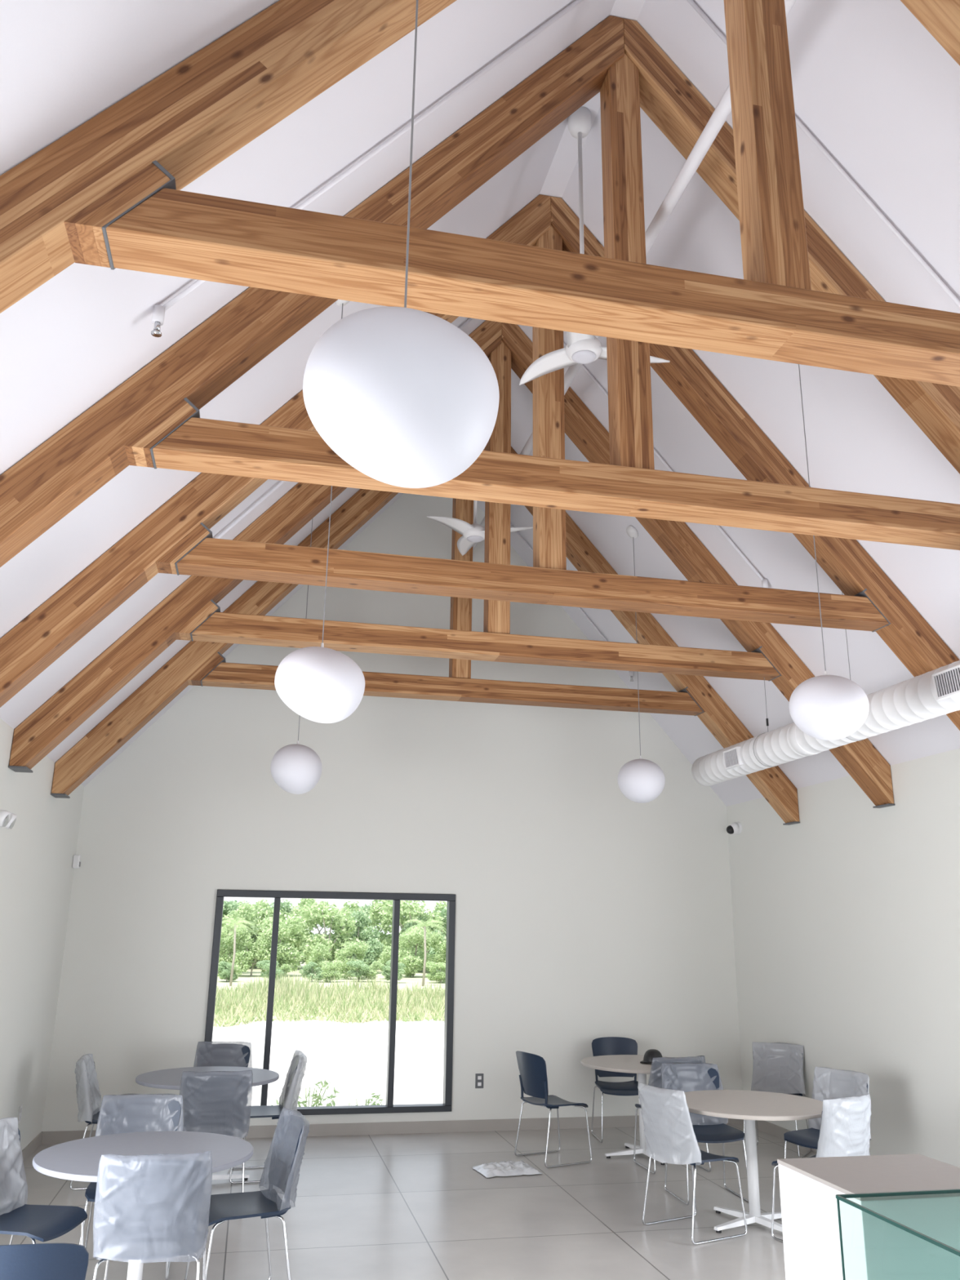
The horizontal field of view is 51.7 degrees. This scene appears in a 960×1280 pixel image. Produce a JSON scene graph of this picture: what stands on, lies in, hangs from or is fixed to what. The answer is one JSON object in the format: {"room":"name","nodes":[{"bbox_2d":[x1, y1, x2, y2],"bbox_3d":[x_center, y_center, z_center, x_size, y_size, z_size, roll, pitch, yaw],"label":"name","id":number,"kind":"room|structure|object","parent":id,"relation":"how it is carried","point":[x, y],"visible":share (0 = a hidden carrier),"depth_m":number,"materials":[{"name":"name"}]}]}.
{"room":"cafe dining area","nodes":[
{"label":"cafe dining area","id":0,"kind":"room"},
{"bbox_2d":[0,718,84,1150],"bbox_3d":[-2.429,1.071,2.713,0.150,3.094,13.414,4,-17,-12],"label":"wall","id":1,"kind":"structure","parent":0,"point":[37,854],"depth_m":7.68,"materials":[{"name":"paint"}]},
{"bbox_2d":[0,809,17,829],"bbox_3d":[-3.003,1.125,6.213,0.152,0.108,0.260,4,-17,-12],"label":"emergency light","id":2,"kind":"object","parent":1,"relation":"attached to","point":[7,819],"visible":1,"depth_m":6.15,"materials":[{"name":"white plastic"}]},
{"bbox_2d":[17,1104,22,1124],"bbox_3d":[-3.576,3.691,7.709,0.010,0.130,0.080,4,-17,-12],"label":"wall outlet","id":3,"kind":"object","parent":1,"relation":"attached to","point":[20,1106],"visible":0.94,"depth_m":7.69,"materials":[{"name":"white plastic"}]},
{"bbox_2d":[22,1131,42,1162],"bbox_3d":[-2.384,2.533,2.377,0.012,0.100,13.252,4,-17,-12],"label":"baseboard","id":4,"kind":"structure","parent":1,"relation":"attached to","point":[36,1142],"depth_m":8.22,"materials":[{"name":"tile"}]},
{"bbox_2d":[71,854,80,868],"bbox_3d":[-3.730,2.050,9.168,0.065,0.120,0.070,4,-17,-12],"label":"sensor","id":5,"kind":"object","parent":1,"relation":"attached to","point":[77,858],"visible":1,"depth_m":9.14,"materials":[{"name":"white plastic"}]},
{"bbox_2d":[0,0,630,786],"bbox_3d":[-0.812,-2.047,4.059,3.605,4.257,13.564,4,-17,-12],"label":"ceiling","id":6,"kind":"structure","parent":0,"point":[77,337],"depth_m":4.34,"materials":[{"name":"paint"}]},
{"bbox_2d":[270,518,322,794],"bbox_3d":[-1.418,-0.006,8.016,0.394,2.494,0.376,0,-16,3],"label":"pendant lamp","id":7,"kind":"object","parent":6,"relation":"hanging from","point":[296,769],"visible":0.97,"depth_m":7.59,"materials":[{"name":"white glass"}]},
{"bbox_2d":[274,299,364,723],"bbox_3d":[-0.788,-0.795,5.261,0.447,2.500,0.427,0,-16,3],"label":"pendant lamp","id":8,"kind":"object","parent":6,"relation":"hanging from","point":[321,684],"visible":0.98,"depth_m":4.82,"materials":[{"name":"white glass"}]},
{"bbox_2d":[302,0,499,488],"bbox_3d":[-0.164,-1.571,2.545,0.442,2.516,0.422,9,-18,-26],"label":"pendant lamp","id":9,"kind":"object","parent":6,"relation":"hanging from","point":[404,396],"visible":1,"depth_m":2.10,"materials":[{"name":"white glass"}]},
{"bbox_2d":[50,446,799,825],"bbox_3d":[-0.219,-0.409,9.293,6.613,3.996,0.209,4,-17,-12],"label":"roof truss","id":10,"kind":"object","parent":6,"relation":"attached to","point":[199,663],"visible":0.72,"depth_m":9.08,"materials":[{"name":"brown wood"}]},
{"bbox_2d":[8,320,894,808],"bbox_3d":[0.096,-0.805,7.915,6.613,3.996,0.209,4,-17,-12],"label":"roof truss","id":11,"kind":"object","parent":6,"relation":"attached to","point":[192,612],"visible":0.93,"depth_m":7.64,"materials":[{"name":"brown wood"}]},
{"bbox_2d":[0,0,959,386],"bbox_3d":[1.041,-1.992,3.783,6.613,3.996,0.209,4,-17,-12],"label":"roof truss","id":12,"kind":"object","parent":6,"relation":"attached to","point":[107,193],"visible":1,"depth_m":3.28,"materials":[{"name":"brown wood"}]},
{"bbox_2d":[0,15,959,567],"bbox_3d":[0.726,-1.596,5.161,6.613,3.996,0.209,4,-17,-12],"label":"roof truss","id":13,"kind":"object","parent":6,"relation":"attached to","point":[152,419],"visible":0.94,"depth_m":4.95,"materials":[{"name":"brown wood"}]},
{"bbox_2d":[0,194,959,730],"bbox_3d":[0.411,-1.200,6.538,6.613,3.996,0.209,4,-17,-12],"label":"roof truss","id":14,"kind":"object","parent":6,"relation":"attached to","point":[177,538],"visible":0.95,"depth_m":6.29,"materials":[{"name":"brown wood"}]},
{"bbox_2d":[426,500,533,555],"bbox_3d":[-0.060,-1.671,8.945,0.937,1.763,0.817,4,-17,-12],"label":"ceiling fan","id":15,"kind":"object","parent":6,"relation":"hanging from","point":[472,534],"visible":0.67,"depth_m":8.51,"materials":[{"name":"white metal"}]},
{"bbox_2d":[151,0,959,681],"bbox_3d":[0.862,-2.461,4.563,4.366,2.594,13.249,4,-17,-12],"label":"sprinkler pipework","id":16,"kind":"object","parent":6,"relation":"attached to","point":[722,110],"visible":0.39,"depth_m":5.13,"materials":[{"name":"paint"}]},
{"bbox_2d":[41,493,742,1131],"bbox_3d":[-0.554,1.304,10.300,6.921,6.925,0.150,4,-17,-12],"label":"wall","id":17,"kind":"structure","parent":0,"point":[585,911],"depth_m":9.99,"materials":[{"name":"paint"}]},
{"bbox_2d":[204,896,223,1041],"bbox_3d":[-2.496,3.356,9.223,0.065,1.870,0.130,4,-17,-12],"label":"frame","id":18,"kind":"object","parent":17,"relation":"attached to","point":[220,900],"visible":0.55,"depth_m":9.24,"materials":[{"name":"black metal"}]},
{"bbox_2d":[217,889,455,1106],"bbox_3d":[-1.397,3.405,9.460,2.314,1.935,0.130,4,-17,-12],"label":"frame","id":19,"kind":"object","parent":17,"relation":"in","point":[225,893],"depth_m":9.51,"materials":[{"name":"black metal"}]},
{"bbox_2d":[297,1103,451,1115],"bbox_3d":[-1.410,4.359,9.183,2.314,0.052,0.130,4,-17,-12],"label":"frame","id":20,"kind":"object","parent":17,"relation":"attached to","point":[420,1108],"visible":0.46,"depth_m":9.22,"materials":[{"name":"black metal"}]},
{"bbox_2d":[40,1115,743,1144],"bbox_3d":[-0.580,4.559,9.272,6.621,0.100,0.012,4,-17,-12],"label":"baseboard","id":21,"kind":"structure","parent":17,"relation":"attached to","point":[575,1122],"depth_m":9.30,"materials":[{"name":"tile"}]},
{"bbox_2d":[442,901,455,1105],"bbox_3d":[-0.299,3.517,9.679,0.065,1.870,0.130,4,-17,-12],"label":"frame","id":22,"kind":"object","parent":17,"relation":"attached to","point":[451,907],"visible":0.99,"depth_m":9.62,"materials":[{"name":"black metal"}]},
{"bbox_2d":[475,1073,483,1088],"bbox_3d":[-0.005,4.227,9.500,0.080,0.130,0.010,4,-17,-12],"label":"wall outlet","id":23,"kind":"object","parent":17,"relation":"attached to","point":[478,1077],"visible":1,"depth_m":9.50,"materials":[{"name":"grey plastic"}]},
{"bbox_2d":[0,1124,816,1279],"bbox_3d":[0.841,2.878,3.022,6.921,0.120,13.564,4,-17,-12],"label":"floor","id":24,"kind":"structure","parent":0,"point":[413,1206],"depth_m":6.66,"materials":[{"name":"tile"}]},
{"bbox_2d":[0,1117,87,1245],"bbox_3d":[-2.274,2.855,4.863,0.542,0.869,0.498,-1,-16,8],"label":"dining chair","id":25,"kind":"object","parent":24,"relation":"on","point":[42,1223],"visible":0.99,"depth_m":5.01,"materials":[{"name":"blue plastic"}]},
{"bbox_2d":[0,1243,88,1279],"bbox_3d":[-1.556,2.429,3.323,0.483,0.846,0.520,4,-16,-10],"label":"dining chair","id":26,"kind":"object","parent":24,"relation":"on","point":[38,1261],"visible":1,"depth_m":3.22,"materials":[{"name":"blue plastic"}]},
{"bbox_2d":[69,1053,101,1190],"bbox_3d":[-2.808,3.614,7.501,0.542,0.869,0.498,4,-17,-12],"label":"dining chair","id":27,"kind":"object","parent":24,"relation":"on","point":[87,1090],"visible":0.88,"depth_m":7.37,"materials":[{"name":"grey plastic"}]},
{"bbox_2d":[78,1093,183,1279],"bbox_3d":[-1.962,3.077,5.616,0.501,0.869,0.542,5,-17,-14],"label":"dining chair","id":28,"kind":"object","parent":24,"relation":"on","point":[124,1113],"visible":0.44,"depth_m":5.88,"materials":[{"name":"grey plastic"}]},
{"bbox_2d":[32,1130,253,1279],"bbox_3d":[-1.693,2.947,4.918,1.060,0.740,1.060,-14,-22,41],"label":"round table","id":29,"kind":"object","parent":24,"relation":"on","point":[78,1160],"visible":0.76,"depth_m":5.04,"materials":[{"name":"grey laminate"}]},
{"bbox_2d":[93,1151,212,1279],"bbox_3d":[-1.485,2.758,4.490,0.499,0.868,0.541,4,-16,-10],"label":"dining chair","id":30,"kind":"object","parent":24,"relation":"on","point":[148,1208],"visible":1,"depth_m":4.34,"materials":[{"name":"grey plastic"}]},
{"bbox_2d":[135,1066,279,1180],"bbox_3d":[-2.075,3.680,7.459,1.060,0.740,1.060,7,-17,-21],"label":"round table","id":31,"kind":"object","parent":24,"relation":"on","point":[170,1078],"visible":0.49,"depth_m":7.48,"materials":[{"name":"grey laminate"}]},
{"bbox_2d":[179,1070,253,1192],"bbox_3d":[-1.885,3.482,7.003,0.499,0.868,0.541,4,-17,-12],"label":"dining chair","id":32,"kind":"object","parent":24,"relation":"on","point":[217,1102],"visible":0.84,"depth_m":6.86,"materials":[{"name":"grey plastic"}]},
{"bbox_2d":[193,1040,252,1067],"bbox_3d":[-2.185,3.866,8.342,0.501,0.869,0.542,4,-17,-12],"label":"dining chair","id":33,"kind":"object","parent":24,"relation":"on","point":[214,1053],"visible":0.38,"depth_m":8.61,"materials":[{"name":"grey plastic"}]},
{"bbox_2d":[184,1106,309,1279],"bbox_3d":[-1.195,2.957,5.167,0.542,0.869,0.501,8,-18,-23],"label":"dining chair","id":34,"kind":"object","parent":24,"relation":"on","point":[278,1182],"visible":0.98,"depth_m":5.23,"materials":[{"name":"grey plastic"}]},
{"bbox_2d":[229,1049,306,1183],"bbox_3d":[-1.655,3.703,7.754,0.542,0.869,0.498,5,-17,-14],"label":"dining chair","id":35,"kind":"object","parent":24,"relation":"on","point":[289,1097],"visible":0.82,"depth_m":7.74,"materials":[{"name":"blue plastic"}]},
{"bbox_2d":[470,1160,540,1177],"bbox_3d":[0.211,4.181,7.869,0.495,0.052,0.376,6,-17,-17],"label":"plastic bag","id":36,"kind":"object","parent":24,"relation":"on","point":[496,1168],"visible":1,"depth_m":7.79,"materials":[{"name":"white plastic"}]},
{"bbox_2d":[514,1050,591,1168],"bbox_3d":[0.590,3.924,8.372,0.520,0.846,0.483,10,-18,-28],"label":"dining chair","id":37,"kind":"object","parent":24,"relation":"on","point":[531,1067],"visible":1,"depth_m":8.29,"materials":[{"name":"blue plastic"}]},
{"bbox_2d":[591,1036,638,1142],"bbox_3d":[1.312,4.197,9.280,0.483,0.846,0.520,2,-16,-5],"label":"dining chair","id":38,"kind":"object","parent":24,"relation":"on","point":[606,1046],"visible":0.69,"depth_m":9.47,"materials":[{"name":"blue plastic"}]},
{"bbox_2d":[580,1048,669,1164],"bbox_3d":[1.408,3.994,8.571,1.060,0.846,1.060,6,-17,-16],"label":"round table","id":39,"kind":"object","parent":24,"relation":"on","point":[630,1064],"depth_m":8.52,"materials":[{"name":"laminate"}]},
{"bbox_2d":[633,1055,711,1174],"bbox_3d":[1.566,3.855,8.132,0.501,0.869,0.542,4,-17,-12],"label":"dining chair","id":40,"kind":"object","parent":24,"relation":"on","point":[655,1079],"visible":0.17,"depth_m":8.00,"materials":[{"name":"blue plastic"}]},
{"bbox_2d":[637,1083,747,1244],"bbox_3d":[1.349,3.368,6.463,0.542,0.869,0.498,10,-19,-29],"label":"dining chair","id":41,"kind":"object","parent":24,"relation":"on","point":[668,1131],"visible":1,"depth_m":6.33,"materials":[{"name":"blue plastic"}]},
{"bbox_2d":[661,1062,748,1205],"bbox_3d":[1.649,3.623,7.329,0.501,0.869,0.542,4,-16,-10],"label":"dining chair","id":42,"kind":"object","parent":24,"relation":"on","point":[685,1077],"visible":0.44,"depth_m":7.53,"materials":[{"name":"blue plastic"}]},
{"bbox_2d":[684,1089,822,1233],"bbox_3d":[1.813,3.483,6.605,1.060,0.740,1.060,11,-19,-31],"label":"round table","id":43,"kind":"object","parent":24,"relation":"on","point":[749,1106],"visible":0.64,"depth_m":6.56,"materials":[{"name":"laminate"}]},
{"bbox_2d":[742,1041,811,1158],"bbox_3d":[2.626,4.064,8.806,0.488,0.870,0.556,-8,-19,29],"label":"dining chair","id":44,"kind":"object","parent":24,"relation":"on","point":[777,1067],"visible":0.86,"depth_m":8.99,"materials":[{"name":"blue plastic"}]},
{"bbox_2d":[771,1093,871,1242],"bbox_3d":[2.188,3.314,6.243,0.488,0.870,0.556,11,-19,-33],"label":"dining chair","id":45,"kind":"object","parent":24,"relation":"on","point":[845,1128],"visible":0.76,"depth_m":6.09,"materials":[{"name":"blue plastic"}]},
{"bbox_2d":[783,1066,871,1158],"bbox_3d":[2.516,3.574,7.122,0.542,0.869,0.498,13,-20,-35],"label":"dining chair","id":46,"kind":"object","parent":24,"relation":"on","point":[828,1082],"visible":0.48,"depth_m":7.31,"materials":[{"name":"blue plastic"}]},
{"bbox_2d":[777,1153,959,1279],"bbox_3d":[1.516,2.449,3.521,0.624,1.000,0.564,4,-17,-12],"label":"display cabinet","id":47,"kind":"object","parent":24,"relation":"on","point":[874,1248],"visible":1,"depth_m":3.46,"materials":[{"name":"white laminate"}]},
{"bbox_2d":[835,1188,959,1279],"bbox_3d":[1.867,2.279,2.939,1.245,1.010,0.755,4,-17,-12],"label":"glass showcase","id":48,"kind":"object","parent":47,"relation":"attached to","point":[842,1197],"visible":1,"depth_m":3.25,"materials":[{"name":"glass"}]},
{"bbox_2d":[476,0,959,806],"bbox_3d":[2.665,-1.819,4.789,3.516,4.198,13.564,4,-17,-12],"label":"ceiling","id":49,"kind":"structure","parent":0,"point":[871,83],"depth_m":6.24,"materials":[{"name":"paint"}]},
{"bbox_2d":[519,106,670,385],"bbox_3d":[0.751,-2.487,6.099,0.817,1.763,0.937,4,-17,-12],"label":"ceiling fan","id":50,"kind":"object","parent":49,"relation":"hanging from","point":[580,348],"visible":0.72,"depth_m":6.01,"materials":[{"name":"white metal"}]},
{"bbox_2d":[617,524,665,803],"bbox_3d":[1.366,0.165,8.604,0.394,2.482,0.376,0,-16,3],"label":"pendant lamp","id":51,"kind":"object","parent":49,"relation":"hanging from","point":[640,780],"visible":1,"depth_m":8.19,"materials":[{"name":"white glass"}]},
{"bbox_2d":[691,591,959,786],"bbox_3d":[2.854,-0.239,5.739,0.294,1.213,7.420,4,-17,-12],"label":"spiral duct","id":52,"kind":"object","parent":49,"relation":"hanging from","point":[935,693],"visible":0.84,"depth_m":6.70,"materials":[{"name":"white metal"}]},
{"bbox_2d":[788,364,869,740],"bbox_3d":[1.967,-0.652,5.850,0.429,2.504,0.410,0,-16,3],"label":"pendant lamp","id":53,"kind":"object","parent":49,"relation":"hanging from","point":[825,707],"visible":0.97,"depth_m":5.42,"materials":[{"name":"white glass"}]},
{"bbox_2d":[726,747,959,1167],"bbox_3d":[4.184,1.528,4.094,0.150,3.156,13.414,4,-17,-12],"label":"wall","id":54,"kind":"structure","parent":0,"point":[846,916],"depth_m":8.18,"materials":[{"name":"paint"}]},
{"bbox_2d":[726,822,742,834],"bbox_3d":[2.674,1.987,10.481,0.146,0.132,0.129,4,-17,-12],"label":"security camera","id":55,"kind":"object","parent":54,"relation":"attached to","point":[735,828],"visible":1,"depth_m":10.44,"materials":[{"name":"white plastic"}]},
{"bbox_2d":[755,1120,816,1152],"bbox_3d":[4.071,3.008,3.716,0.012,0.100,13.252,4,-17,-12],"label":"baseboard","id":56,"kind":"structure","parent":54,"relation":"attached to","point":[776,1131],"depth_m":9.36,"materials":[{"name":"tile"}]},
{"label":"outside","id":57,"kind":"structure","parent":0,"visible":0},
{"bbox_2d":[212,1018,444,1106],"bbox_3d":[-6.439,16.590,49.803,130.000,0.250,84.786,4,-17,-12],"label":"ground","id":58,"kind":"structure","parent":57,"point":[352,1057],"depth_m":15.84,"materials":[{"name":"white concrete"}]},
{"bbox_2d":[271,1079,339,1106],"bbox_3d":[-1.734,4.643,9.832,0.681,0.548,0.368,4,-17,-12],"label":"weed","id":59,"kind":"object","parent":58,"relation":"on","point":[313,1095],"visible":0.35,"depth_m":9.90,"materials":[{"name":"green plant"}]},
{"bbox_2d":[216,951,444,1020],"bbox_3d":[-7.767,18.126,55.655,130.000,0.029,70.400,4,-17,-12],"label":"ground","id":60,"kind":"structure","parent":58,"relation":"on","point":[245,976],"depth_m":37.00,"materials":[{"name":"soil"}]},
{"bbox_2d":[220,927,226,939],"bbox_3d":[-11.298,12.172,39.244,1.944,2.128,1.938,-15,-22,43],"label":"tree","id":61,"kind":"object","parent":60,"relation":"on","point":[223,933],"visible":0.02,"depth_m":39.34,"materials":[{"name":"green plant"}]},
{"bbox_2d":[222,900,227,928],"bbox_3d":[-12.793,13.328,45.180,2.425,3.186,3.273,-2,-16,9],"label":"tree","id":62,"kind":"object","parent":60,"relation":"on","point":[224,901],"visible":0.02,"depth_m":45.93,"materials":[{"name":"green plant"}]},
{"bbox_2d":[217,960,237,981],"bbox_3d":[-9.010,11.849,35.452,0.756,0.688,1.005,-8,-19,29],"label":"bush","id":63,"kind":"object","parent":60,"relation":"on","point":[226,971],"visible":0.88,"depth_m":35.27,"materials":[{"name":"green plant"}]},
{"bbox_2d":[217,962,241,981],"bbox_3d":[-9.083,11.939,35.706,0.847,0.678,0.816,-11,-20,35],"label":"bush","id":64,"kind":"object","parent":60,"relation":"on","point":[236,971],"visible":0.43,"depth_m":35.64,"materials":[{"name":"green plant"}]},
{"bbox_2d":[217,937,248,973],"bbox_3d":[-9.948,12.662,39.729,1.350,1.543,1.301,7,-17,-20],"label":"tree","id":65,"kind":"object","parent":60,"relation":"on","point":[228,945],"visible":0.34,"depth_m":39.51,"materials":[{"name":"green plant"}]},
{"bbox_2d":[219,900,259,954],"bbox_3d":[-11.063,12.439,42.038,2.910,3.184,2.900,-13,-21,39],"label":"tree","id":66,"kind":"object","parent":60,"relation":"on","point":[250,915],"visible":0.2,"depth_m":41.96,"materials":[{"name":"green plant"}]},
{"bbox_2d":[221,916,257,986],"bbox_3d":[-8.329,10.478,33.366,1.567,2.218,1.583,-15,-22,42],"label":"palm tree","id":67,"kind":"object","parent":60,"relation":"on","point":[245,922],"visible":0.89,"depth_m":33.41,"materials":[{"name":"green plant"}]},
{"bbox_2d":[223,899,265,960],"bbox_3d":[-11.377,13.808,46.602,3.493,3.092,2.919,-7,-18,25],"label":"tree","id":68,"kind":"object","parent":60,"relation":"on","point":[232,905],"visible":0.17,"depth_m":46.13,"materials":[{"name":"green plant"}]},
{"bbox_2d":[226,924,279,976],"bbox_3d":[-9.012,12.361,39.510,1.796,1.972,1.802,15,-22,-41],"label":"tree","id":69,"kind":"object","parent":60,"relation":"on","point":[247,954],"visible":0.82,"depth_m":39.30,"materials":[{"name":"green plant"}]},
{"bbox_2d":[255,960,285,980],"bbox_3d":[-7.513,11.854,35.509,1.010,0.749,1.209,1,-16,-2],"label":"bush","id":70,"kind":"object","parent":60,"relation":"on","point":[264,964],"visible":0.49,"depth_m":35.33,"materials":[{"name":"green plant"}]},
{"bbox_2d":[253,898,294,946],"bbox_3d":[-9.845,13.979,47.275,2.419,3.178,3.266,6,-17,-18],"label":"tree","id":71,"kind":"object","parent":60,"relation":"on","point":[286,904],"visible":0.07,"depth_m":47.97,"materials":[{"name":"green plant"}]},
{"bbox_2d":[267,963,292,981],"bbox_3d":[-7.323,12.081,36.137,0.869,0.668,0.872,7,-17,-20],"label":"tree","id":72,"kind":"object","parent":60,"relation":"on","point":[287,968],"visible":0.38,"depth_m":35.98,"materials":[{"name":"green plant"}]},
{"bbox_2d":[255,915,307,975],"bbox_3d":[-8.000,12.324,39.937,2.089,2.388,2.014,5,-17,-15],"label":"tree","id":73,"kind":"object","parent":60,"relation":"on","point":[283,957],"visible":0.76,"depth_m":39.78,"materials":[{"name":"green plant"}]},
{"bbox_2d":[252,897,325,964],"bbox_3d":[-9.039,13.532,46.142,3.129,3.425,3.119,-6,-18,23],"label":"tree","id":74,"kind":"object","parent":60,"relation":"on","point":[266,913],"visible":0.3,"depth_m":45.77,"materials":[{"name":"green plant"}]},
{"bbox_2d":[284,906,333,964],"bbox_3d":[-8.544,14.509,48.579,3.299,2.920,2.757,8,-18,-24],"label":"tree","id":75,"kind":"object","parent":60,"relation":"on","point":[321,926],"visible":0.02,"depth_m":48.58,"materials":[{"name":"green plant"}]},
{"bbox_2d":[298,961,324,981],"bbox_3d":[-6.114,12.091,36.146,0.999,0.684,0.752,-9,-19,29],"label":"bush","id":76,"kind":"object","parent":60,"relation":"on","point":[309,967],"visible":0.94,"depth_m":36.12,"materials":[{"name":"green plant"}]},
{"bbox_2d":[306,942,331,971],"bbox_3d":[-6.451,12.802,39.715,1.190,1.302,1.186,15,-22,-41],"label":"tree","id":77,"kind":"object","parent":60,"relation":"on","point":[319,954],"visible":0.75,"depth_m":39.49,"materials":[{"name":"green plant"}]},
{"bbox_2d":[295,898,359,971],"bbox_3d":[-6.781,12.978,43.471,2.667,3.163,2.767,10,-19,-29],"label":"tree","id":78,"kind":"object","parent":60,"relation":"on","point":[326,913],"visible":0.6,"depth_m":43.06,"materials":[{"name":"green plant"}]},
{"bbox_2d":[213,971,444,1026],"bbox_3d":[-1.130,9.457,26.745,38.268,0.705,12.378,4,-17,-12],"label":"grass field","id":79,"kind":"structure","parent":60,"relation":"on","point":[287,995],"depth_m":24.91,"materials":[{"name":"green plant"}]},
{"bbox_2d":[319,960,343,982],"bbox_3d":[-5.412,12.078,36.144,0.939,0.751,0.905,7,-17,-20],"label":"bush","id":80,"kind":"object","parent":60,"relation":"on","point":[327,969],"visible":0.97,"depth_m":36.02,"materials":[{"name":"green plant"}]},
{"bbox_2d":[332,940,370,979],"bbox_3d":[-4.942,12.338,38.224,1.268,1.450,1.222,-13,-21,39],"label":"tree","id":81,"kind":"object","parent":60,"relation":"on","point":[357,949],"visible":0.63,"depth_m":38.21,"materials":[{"name":"green plant"}]},
{"bbox_2d":[330,910,384,968],"bbox_3d":[-5.453,13.259,43.650,2.017,2.650,2.722,12,-20,-34],"label":"tree","id":82,"kind":"object","parent":60,"relation":"on","point":[372,952],"visible":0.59,"depth_m":43.58,"materials":[{"name":"green plant"}]},
{"bbox_2d":[346,960,373,981],"bbox_3d":[-4.468,12.204,36.546,1.182,0.732,0.987,-13,-21,40],"label":"bush","id":83,"kind":"object","parent":60,"relation":"on","point":[356,964],"visible":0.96,"depth_m":36.40,"materials":[{"name":"green plant"}]},
{"bbox_2d":[331,899,391,964],"bbox_3d":[-5.563,13.950,47.506,3.162,3.472,3.172,3,-16,-9],"label":"tree","id":84,"kind":"object","parent":60,"relation":"on","point":[345,908],"visible":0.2,"depth_m":47.30,"materials":[{"name":"green plant"}]},
{"bbox_2d":[354,960,383,980],"bbox_3d":[-4.141,12.254,36.698,0.953,0.730,0.950,-9,-19,31],"label":"tree","id":85,"kind":"object","parent":60,"relation":"on","point":[376,964],"visible":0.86,"depth_m":36.68,"materials":[{"name":"green plant"}]},
{"bbox_2d":[349,903,391,960],"bbox_3d":[-5.698,14.861,49.935,3.473,3.074,2.902,6,-17,-17],"label":"tree","id":86,"kind":"object","parent":60,"relation":"on","point":[366,906],"visible":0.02,"depth_m":50.12,"materials":[{"name":"green plant"}]},
{"bbox_2d":[377,945,399,974],"bbox_3d":[-3.607,12.599,38.783,1.138,1.246,1.135,14,-21,-39],"label":"tree","id":87,"kind":"object","parent":60,"relation":"on","point":[385,956],"visible":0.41,"depth_m":38.52,"materials":[{"name":"green plant"}]},
{"bbox_2d":[381,960,405,981],"bbox_3d":[-3.172,12.147,36.375,0.857,0.780,1.139,6,-17,-18],"label":"bush","id":88,"kind":"object","parent":60,"relation":"on","point":[386,969],"visible":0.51,"depth_m":36.30,"materials":[{"name":"green plant"}]},
{"bbox_2d":[373,899,446,971],"bbox_3d":[-3.324,13.533,45.804,2.951,3.499,3.061,15,-21,-40],"label":"tree","id":89,"kind":"object","parent":60,"relation":"on","point":[410,909],"visible":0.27,"depth_m":45.49,"materials":[{"name":"green plant"}]},
{"bbox_2d":[398,924,431,977],"bbox_3d":[-2.849,12.757,40.617,1.734,2.056,1.799,-3,-17,12],"label":"tree","id":90,"kind":"object","parent":60,"relation":"on","point":[413,962],"visible":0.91,"depth_m":40.38,"materials":[{"name":"green plant"}]},
{"bbox_2d":[400,914,445,969],"bbox_3d":[-2.577,13.754,44.956,1.903,2.501,2.569,10,-18,-28],"label":"tree","id":91,"kind":"object","parent":60,"relation":"on","point":[430,952],"visible":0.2,"depth_m":45.07,"materials":[{"name":"green plant"}]},
{"bbox_2d":[399,901,447,936],"bbox_3d":[-2.559,14.407,48.565,2.980,3.262,2.971,-2,-16,8],"label":"tree","id":92,"kind":"object","parent":60,"relation":"on","point":[439,906],"visible":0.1,"depth_m":49.22,"materials":[{"name":"green plant"}]},
{"bbox_2d":[404,919,446,986],"bbox_3d":[-1.929,10.928,34.688,1.647,2.253,1.668,4,-17,-12],"label":"palm tree","id":93,"kind":"object","parent":60,"relation":"on","point":[417,926],"visible":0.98,"depth_m":34.80,"materials":[{"name":"green plant"}]},
{"bbox_2d":[425,960,445,982],"bbox_3d":[-1.568,12.237,36.540,0.958,0.766,0.923,-8,-18,28],"label":"bush","id":94,"kind":"object","parent":60,"relation":"on","point":[433,966],"visible":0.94,"depth_m":36.38,"materials":[{"name":"green plant"}]},
{"bbox_2d":[426,931,446,973],"bbox_3d":[-1.476,13.115,41.429,1.627,1.787,1.633,-1,-16,5],"label":"tree","id":95,"kind":"object","parent":60,"relation":"on","point":[441,957],"visible":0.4,"depth_m":41.48,"materials":[{"name":"green plant"}]},
{"bbox_2d":[429,907,446,942],"bbox_3d":[-1.264,14.322,47.590,2.750,2.913,3.291,-11,-20,36],"label":"tree","id":96,"kind":"object","parent":60,"relation":"on","point":[443,914],"visible":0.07,"depth_m":47.16,"materials":[{"name":"green plant"}]},
{"bbox_2d":[347,1093,382,1105],"bbox_3d":[-1.198,4.803,10.077,0.454,0.370,0.248,4,-17,-12],"label":"weed","id":97,"kind":"object","parent":58,"relation":"on","point":[368,1102],"visible":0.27,"depth_m":10.10,"materials":[{"name":"green plant"}]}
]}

